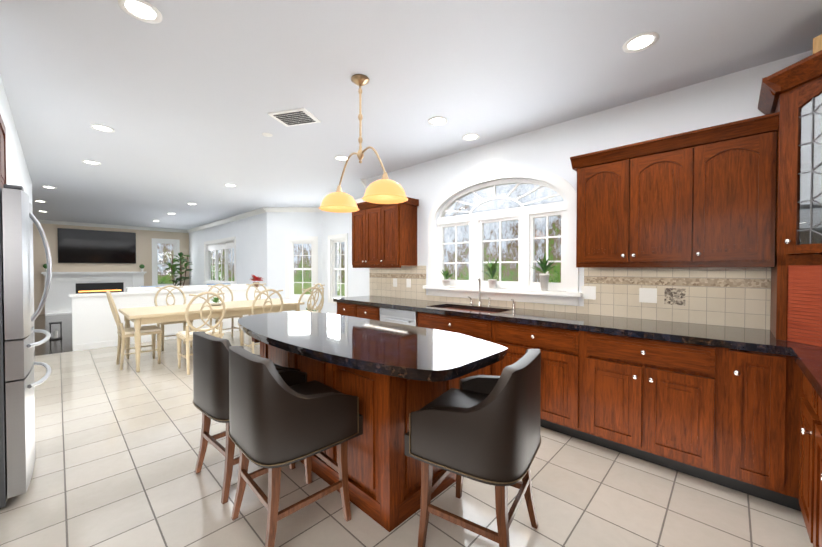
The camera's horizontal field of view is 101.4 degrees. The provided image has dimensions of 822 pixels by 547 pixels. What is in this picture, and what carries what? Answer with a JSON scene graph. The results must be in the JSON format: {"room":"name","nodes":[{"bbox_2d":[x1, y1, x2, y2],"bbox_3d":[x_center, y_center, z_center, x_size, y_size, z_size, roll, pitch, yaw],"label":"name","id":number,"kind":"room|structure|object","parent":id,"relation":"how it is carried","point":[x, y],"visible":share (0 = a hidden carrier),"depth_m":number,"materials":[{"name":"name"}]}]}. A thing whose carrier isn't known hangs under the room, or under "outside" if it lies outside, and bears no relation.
{"room":"kitchen","nodes":[
{"label":"kitchen","id":0,"kind":"room"},
{"bbox_2d":[0,76,34,349],"bbox_3d":[-3.697,-0.056,1.479,9.350,2.750,2.410,1,1,44],"label":"wall","id":1,"kind":"structure","parent":0,"point":[17,171],"depth_m":3.13,"materials":[{"name":"paint"}]},
{"bbox_2d":[0,170,3,188],"bbox_3d":[-2.695,-0.784,1.744,0.516,0.530,0.682,1,1,44],"label":"upper cabinet","id":2,"kind":"object","parent":1,"relation":"attached to","point":[1,171],"depth_m":2.25,"materials":[{"name":"brown wood"}]},
{"bbox_2d":[0,114,6,183],"bbox_3d":[-2.979,-0.788,2.014,0.513,0.530,0.682,1,1,44],"label":"upper cabinet","id":3,"kind":"object","parent":1,"relation":"attached to","point":[2,127],"depth_m":2.32,"materials":[{"name":"brown wood"}]},
{"bbox_2d":[34,314,72,355],"bbox_3d":[-7.826,1.283,8.041,6.950,0.120,6.200,1,1,44],"label":"floor","id":4,"kind":"structure","parent":0,"point":[63,344],"depth_m":6.84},
{"bbox_2d":[49,321,61,340],"bbox_3d":[-6.617,1.086,6.489,0.513,0.320,0.189,-1,1,-40],"label":"decorative lantern","id":5,"kind":"object","parent":4,"relation":"on","point":[55,334],"visible":0.4,"depth_m":6.37,"materials":[{"name":"black metal"}]},
{"bbox_2d":[41,264,146,315],"bbox_3d":[-9.753,0.444,10.496,0.450,1.486,2.380,1,1,44],"label":"fireplace","id":6,"kind":"object","parent":4,"relation":"on","point":[63,285],"visible":0.73,"depth_m":10.24,"materials":[{"name":"white paint"}]},
{"bbox_2d":[164,252,192,285],"bbox_3d":[-7.889,0.227,11.484,0.894,1.890,0.884,1,1,44],"label":"potted plant","id":7,"kind":"object","parent":4,"relation":"on","point":[173,267],"visible":0.6,"depth_m":11.44,"materials":[{"name":"plant"}]},
{"bbox_2d":[126,283,249,291],"bbox_3d":[-4.735,0.735,7.198,0.980,1.000,2.150,1,1,44],"label":"sofa","id":8,"kind":"object","parent":4,"relation":"on","point":[141,288],"visible":0.15,"depth_m":6.72,"materials":[{"name":"fabric"}]},
{"bbox_2d":[33,223,188,314],"bbox_3d":[-8.059,-0.154,8.138,6.450,2.750,6.350,1,1,44],"label":"wall","id":9,"kind":"structure","parent":0,"point":[144,247],"depth_m":10.61,"materials":[{"name":"beige paint"}]},
{"bbox_2d":[57,228,135,263],"bbox_3d":[-9.867,-0.841,10.648,0.049,1.030,1.810,1,1,44],"label":"tv","id":10,"kind":"object","parent":9,"relation":"attached to","point":[84,246],"visible":1,"depth_m":10.57,"materials":[{"name":"black"}]},
{"bbox_2d":[152,238,179,285],"bbox_3d":[-8.721,-0.330,11.967,0.210,1.790,0.870,1,1,44],"label":"window","id":11,"kind":"structure","parent":9,"relation":"in","point":[176,243],"depth_m":11.87,"materials":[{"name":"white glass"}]},
{"bbox_2d":[69,287,269,350],"bbox_3d":[-4.436,0.783,6.644,0.180,0.920,3.238,1,1,44],"label":"wall","id":12,"kind":"structure","parent":0,"point":[94,325],"depth_m":5.87,"materials":[{"name":"white paint"}]},
{"bbox_2d":[250,275,263,286],"bbox_3d":[-3.488,0.156,7.606,0.325,0.303,0.361,1,1,44],"label":"poinsettia","id":13,"kind":"object","parent":12,"relation":"on","point":[255,278],"visible":0.92,"depth_m":7.58,"materials":[{"name":"red plant"}]},
{"bbox_2d":[0,331,812,546],"bbox_3d":[-1.257,1.350,3.486,8.850,0.120,5.550,1,1,44],"label":"floor","id":14,"kind":"structure","parent":0,"point":[116,452],"depth_m":1.98,"materials":[{"name":"beige tile"}]},
{"bbox_2d":[0,184,51,508],"bbox_3d":[-2.743,0.407,1.977,0.885,1.810,0.876,1,1,44],"label":"fridge","id":15,"kind":"object","parent":14,"relation":"on","point":[18,315],"visible":1,"depth_m":1.90,"materials":[{"name":"silver metal"}]},
{"bbox_2d":[106,291,162,369],"bbox_3d":[-3.861,0.750,4.693,0.464,1.048,0.567,1,1,44],"label":"dining chair","id":16,"kind":"object","parent":14,"relation":"on","point":[124,333],"visible":0.96,"depth_m":4.65,"materials":[{"name":"beige paint"}]},
{"bbox_2d":[154,285,192,350],"bbox_3d":[-4.080,0.734,5.781,0.567,1.048,0.464,1,1,44],"label":"dining chair","id":17,"kind":"object","parent":14,"relation":"on","point":[166,323],"visible":0.54,"depth_m":5.77,"materials":[{"name":"beige paint"}]},
{"bbox_2d":[176,292,225,374],"bbox_3d":[-2.797,0.752,4.493,0.567,1.048,0.464,1,1,44],"label":"dining chair","id":18,"kind":"object","parent":14,"relation":"on","point":[187,335],"visible":0.75,"depth_m":4.35,"materials":[{"name":"beige paint"}]},
{"bbox_2d":[118,298,304,371],"bbox_3d":[-3.111,0.888,5.484,1.100,0.745,2.400,1,1,44],"label":"dining table","id":19,"kind":"object","parent":14,"relation":"on","point":[138,317],"visible":0.73,"depth_m":4.97,"materials":[{"name":"beige paint"}]},
{"bbox_2d":[209,297,224,305],"bbox_3d":[-3.148,0.422,5.438,0.253,0.186,0.267,1,1,44],"label":"decor","id":20,"kind":"object","parent":19,"relation":"on","point":[215,302],"visible":0.9,"depth_m":5.41,"materials":[{"name":"white ceramic"}]},
{"bbox_2d":[207,284,242,336],"bbox_3d":[-3.528,0.725,6.361,0.567,1.048,0.464,1,1,44],"label":"dining chair","id":21,"kind":"object","parent":14,"relation":"on","point":[232,317],"visible":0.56,"depth_m":6.43,"materials":[{"name":"beige paint"}]},
{"bbox_2d":[193,331,300,503],"bbox_3d":[-1.093,0.843,2.238,0.595,0.930,0.548,1,1,44],"label":"stool","id":22,"kind":"object","parent":14,"relation":"on","point":[210,377],"visible":0.58,"depth_m":1.96,"materials":[{"name":"leather"}]},
{"bbox_2d":[246,283,272,315],"bbox_3d":[-3.046,0.718,6.868,0.567,1.048,0.464,1,1,44],"label":"dining chair","id":23,"kind":"object","parent":14,"relation":"on","point":[253,284],"visible":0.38,"depth_m":6.99,"materials":[{"name":"beige paint"}]},
{"bbox_2d":[239,289,282,353],"bbox_3d":[-2.246,0.744,5.073,0.567,1.048,0.464,1,1,44],"label":"dining chair","id":24,"kind":"object","parent":14,"relation":"on","point":[252,309],"visible":0.44,"depth_m":4.92,"materials":[{"name":"beige paint"}]},
{"bbox_2d":[228,346,362,546],"bbox_3d":[-0.635,0.850,1.801,0.591,0.930,0.542,1,1,44],"label":"stool","id":25,"kind":"object","parent":14,"relation":"on","point":[278,419],"visible":1,"depth_m":1.57,"materials":[{"name":"leather"}]},
{"bbox_2d":[294,283,324,311],"bbox_3d":[-2.037,0.721,6.611,0.464,1.048,0.567,1,1,44],"label":"dining chair","id":26,"kind":"object","parent":14,"relation":"on","point":[318,306],"visible":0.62,"depth_m":6.71,"materials":[{"name":"beige paint"}]},
{"bbox_2d":[298,287,323,312],"bbox_3d":[-1.764,0.737,5.580,0.567,1.048,0.464,1,1,44],"label":"dining chair","id":27,"kind":"object","parent":14,"relation":"on","point":[313,298],"visible":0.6,"depth_m":5.41,"materials":[{"name":"beige paint"}]},
{"bbox_2d":[337,302,379,320],"bbox_3d":[-0.511,0.835,4.692,0.937,0.875,0.654,1,1,44],"label":"base cabinet","id":28,"kind":"object","parent":14,"relation":"on","point":[343,308],"depth_m":4.41,"materials":[{"name":"brown wood"}]},
{"bbox_2d":[238,312,507,531],"bbox_3d":[-0.530,0.867,2.393,2.321,0.880,0.892,1,1,44],"label":"kitchen island","id":29,"kind":"object","parent":14,"relation":"on","point":[391,376],"depth_m":1.84,"materials":[{"name":"black stone"}]},
{"bbox_2d":[380,306,419,326],"bbox_3d":[0.059,0.843,4.150,0.782,0.875,0.654,1,1,44],"label":"dishwasher","id":30,"kind":"object","parent":14,"relation":"on","point":[406,317],"depth_m":3.84,"materials":[{"name":"white metal"}]},
{"bbox_2d":[420,306,499,378],"bbox_3d":[0.628,0.851,3.609,0.937,0.875,0.654,1,1,44],"label":"base cabinet","id":31,"kind":"object","parent":14,"relation":"on","point":[473,327],"depth_m":3.29,"materials":[{"name":"brown wood"}]},
{"bbox_2d":[405,349,540,546],"bbox_3d":[0.341,0.852,1.676,0.530,0.930,0.585,1,1,33],"label":"stool","id":32,"kind":"object","parent":14,"relation":"on","point":[485,429],"visible":1,"depth_m":1.44,"materials":[{"name":"leather"}]},
{"bbox_2d":[492,322,583,440],"bbox_3d":[1.239,0.860,3.028,0.750,0.875,0.654,1,1,44],"label":"base cabinet","id":33,"kind":"object","parent":14,"relation":"on","point":[562,351],"depth_m":2.68,"materials":[{"name":"brown wood"}]},
{"bbox_2d":[584,334,723,485],"bbox_3d":[1.790,0.867,2.504,0.770,0.875,0.654,1,1,44],"label":"base cabinet","id":34,"kind":"object","parent":14,"relation":"on","point":[659,403],"depth_m":2.22,"materials":[{"name":"brown wood"}]},
{"bbox_2d":[333,294,791,357],"bbox_3d":[0.961,0.396,3.274,5.056,0.045,0.671,1,1,44],"label":"countertop","id":35,"kind":"structure","parent":34,"relation":"on","point":[690,333],"depth_m":2.54,"materials":[{"name":"black stone"}]},
{"bbox_2d":[724,350,791,506],"bbox_3d":[2.162,0.872,2.151,0.255,0.875,0.654,1,1,44],"label":"base cabinet","id":36,"kind":"object","parent":14,"relation":"on","point":[757,387],"depth_m":1.91,"materials":[{"name":"brown wood"}]},
{"bbox_2d":[792,350,821,401],"bbox_3d":[1.048,0.441,0.230,0.734,0.045,3.621,1,1,44],"label":"countertop","id":37,"kind":"structure","parent":36,"relation":"on","point":[810,363],"depth_m":1.49,"materials":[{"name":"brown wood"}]},
{"bbox_2d":[784,262,821,353],"bbox_3d":[2.216,0.175,1.735,0.333,0.439,0.290,1,1,44],"label":"appliance garage","id":38,"kind":"object","parent":37,"relation":"on","point":[802,280],"depth_m":1.87,"materials":[{"name":"brown wood"}]},
{"bbox_2d":[792,366,807,531],"bbox_3d":[2.172,0.884,1.397,0.704,0.875,0.480,1,1,44],"label":"base cabinet","id":39,"kind":"object","parent":14,"relation":"on","point":[800,463],"depth_m":1.72,"materials":[{"name":"brown wood"}]},
{"bbox_2d":[808,386,821,546],"bbox_3d":[1.697,0.891,0.897,0.704,0.875,0.900,1,1,44],"label":"base cabinet","id":40,"kind":"object","parent":14,"relation":"on","point":[814,404],"depth_m":1.47,"materials":[{"name":"brown wood"}]},
{"bbox_2d":[0,0,821,229],"bbox_3d":[-4.309,-1.547,5.276,15.800,0.120,7.100,1,1,44],"label":"ceiling","id":41,"kind":"structure","parent":0,"point":[182,98],"depth_m":2.51,"materials":[{"name":"paint"}]},
{"bbox_2d":[41,186,56,188],"bbox_3d":[-6.268,-1.492,5.829,0.188,0.006,0.188,0,1,-1],"label":"recessed light","id":42,"kind":"object","parent":41,"relation":"in","point":[50,187],"depth_m":5.84,"materials":[{"name":"white"}]},
{"bbox_2d":[82,160,100,164],"bbox_3d":[-4.239,-1.472,4.466,0.188,0.006,0.188,1,1,35],"label":"recessed light","id":43,"kind":"object","parent":41,"relation":"in","point":[84,161],"depth_m":4.47,"materials":[{"name":"white"}]},
{"bbox_2d":[90,124,114,132],"bbox_3d":[-3.094,-1.456,3.377,0.188,0.006,0.188,0,1,17],"label":"recessed light","id":44,"kind":"object","parent":41,"relation":"in","point":[98,127],"depth_m":3.38,"materials":[{"name":"white"}]},
{"bbox_2d":[118,0,161,23],"bbox_3d":[-1.471,-1.433,1.833,0.188,0.006,0.188,1,1,35],"label":"recessed light","id":45,"kind":"object","parent":41,"relation":"in","point":[143,10],"depth_m":1.84,"materials":[{"name":"white"}]},
{"bbox_2d":[224,184,236,186],"bbox_3d":[-3.061,-1.490,5.705,0.188,0.006,0.188,1,1,35],"label":"recessed light","id":46,"kind":"object","parent":41,"relation":"in","point":[228,185],"depth_m":5.71,"materials":[{"name":"white"}]},
{"bbox_2d":[262,108,320,136],"bbox_3d":[-1.232,-1.449,3.275,0.887,0.016,0.426,1,1,44],"label":"ceiling vent","id":47,"kind":"object","parent":41,"relation":"in","point":[295,117],"visible":0.98,"depth_m":3.11,"materials":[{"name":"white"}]},
{"bbox_2d":[334,156,347,160],"bbox_3d":[-0.882,-1.469,4.295,0.188,0.006,0.188,0,1,17],"label":"recessed light","id":48,"kind":"object","parent":41,"relation":"in","point":[341,158],"depth_m":4.30,"materials":[{"name":"white"}]},
{"bbox_2d":[319,74,407,212],"bbox_3d":[-0.378,-0.979,2.511,0.870,0.934,0.320,1,1,44],"label":"pendant light","id":49,"kind":"object","parent":41,"relation":"hanging from","point":[384,189],"visible":1,"depth_m":2.48,"materials":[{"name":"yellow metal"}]},
{"bbox_2d":[428,117,447,125],"bbox_3d":[0.255,-1.453,3.214,0.188,0.006,0.188,0,1,17],"label":"recessed light","id":50,"kind":"object","parent":41,"relation":"in","point":[435,121],"depth_m":3.21,"materials":[{"name":"white"}]},
{"bbox_2d":[462,134,479,140],"bbox_3d":[0.642,-1.459,3.605,0.188,0.006,0.188,1,1,35],"label":"recessed light","id":51,"kind":"object","parent":41,"relation":"in","point":[468,137],"depth_m":3.61,"materials":[{"name":"white"}]},
{"bbox_2d":[622,32,658,52],"bbox_3d":[1.429,-1.437,2.097,0.188,0.006,0.188,1,1,35],"label":"recessed light","id":52,"kind":"object","parent":41,"relation":"in","point":[643,41],"depth_m":2.10,"materials":[{"name":"white"}]},
{"bbox_2d":[189,50,812,313],"bbox_3d":[-2.225,-0.144,7.489,15.800,2.750,1.050,1,1,44],"label":"wall","id":53,"kind":"structure","parent":0,"point":[724,99],"depth_m":3.75,"materials":[{"name":"paint"}]},
{"bbox_2d":[33,179,365,232],"bbox_3d":[-6.227,-1.462,6.998,10.350,0.100,6.950,1,1,44],"label":"crown molding","id":54,"kind":"structure","parent":53,"relation":"attached to","point":[267,209],"depth_m":9.80,"materials":[{"name":"white paint"}]},
{"bbox_2d":[203,237,235,284],"bbox_3d":[-5.762,-0.309,10.188,2.890,1.440,0.210,1,1,44],"label":"window","id":55,"kind":"structure","parent":53,"relation":"in","point":[229,243],"depth_m":10.30,"materials":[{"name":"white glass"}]},
{"bbox_2d":[285,236,317,301],"bbox_3d":[-2.550,-0.105,7.871,0.588,1.520,0.586,1,1,44],"label":"window","id":56,"kind":"structure","parent":53,"relation":"in","point":[290,241],"depth_m":7.85,"materials":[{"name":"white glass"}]},
{"bbox_2d":[328,233,347,302],"bbox_3d":[-1.567,-0.099,7.470,0.740,1.520,0.172,1,1,44],"label":"window","id":57,"kind":"structure","parent":53,"relation":"in","point":[333,240],"depth_m":7.60,"materials":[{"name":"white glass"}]},
{"bbox_2d":[352,206,383,265],"bbox_3d":[-0.504,-0.513,4.875,0.728,0.805,0.352,1,1,44],"label":"upper cabinet","id":58,"kind":"object","parent":53,"relation":"attached to","point":[368,223],"depth_m":4.72,"materials":[{"name":"brown wood"}]},
{"bbox_2d":[384,202,416,265],"bbox_3d":[-0.182,-0.508,4.568,0.402,0.805,0.352,1,1,44],"label":"upper cabinet","id":59,"kind":"object","parent":53,"relation":"attached to","point":[400,219],"depth_m":4.41,"materials":[{"name":"brown wood"}]},
{"bbox_2d":[423,168,582,305],"bbox_3d":[0.912,-0.427,3.788,1.920,1.435,0.186,1,1,44],"label":"window","id":60,"kind":"structure","parent":53,"relation":"in","point":[526,216],"depth_m":3.64,"materials":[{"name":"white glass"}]},
{"bbox_2d":[572,154,639,265],"bbox_3d":[1.669,-0.482,2.808,0.448,0.805,0.352,1,1,44],"label":"upper cabinet","id":61,"kind":"object","parent":53,"relation":"attached to","point":[608,191],"depth_m":2.66,"materials":[{"name":"brown wood"}]},
{"bbox_2d":[640,142,707,265],"bbox_3d":[1.923,-0.479,2.567,0.493,0.805,0.352,1,1,44],"label":"upper cabinet","id":62,"kind":"object","parent":53,"relation":"attached to","point":[674,180],"depth_m":2.38,"materials":[{"name":"brown wood"}]},
{"bbox_2d":[708,126,779,265],"bbox_3d":[2.176,-0.475,2.326,0.447,0.805,0.352,1,1,44],"label":"upper cabinet","id":63,"kind":"object","parent":53,"relation":"attached to","point":[744,169],"depth_m":2.14,"materials":[{"name":"brown wood"}]},
{"bbox_2d":[780,62,821,249],"bbox_3d":[2.188,-0.587,1.721,0.337,0.866,0.297,1,1,44],"label":"upper cabinet","id":64,"kind":"object","parent":0,"relation":"attached to","point":[801,184],"depth_m":1.89,"materials":[{"name":"brown wood"}]},
{"label":"outside","id":65,"kind":"structure","parent":0,"visible":0},
{"bbox_2d":[157,184,563,295],"bbox_3d":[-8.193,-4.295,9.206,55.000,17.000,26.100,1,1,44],"label":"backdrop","id":66,"kind":"structure","parent":65,"point":[448,248],"depth_m":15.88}
]}

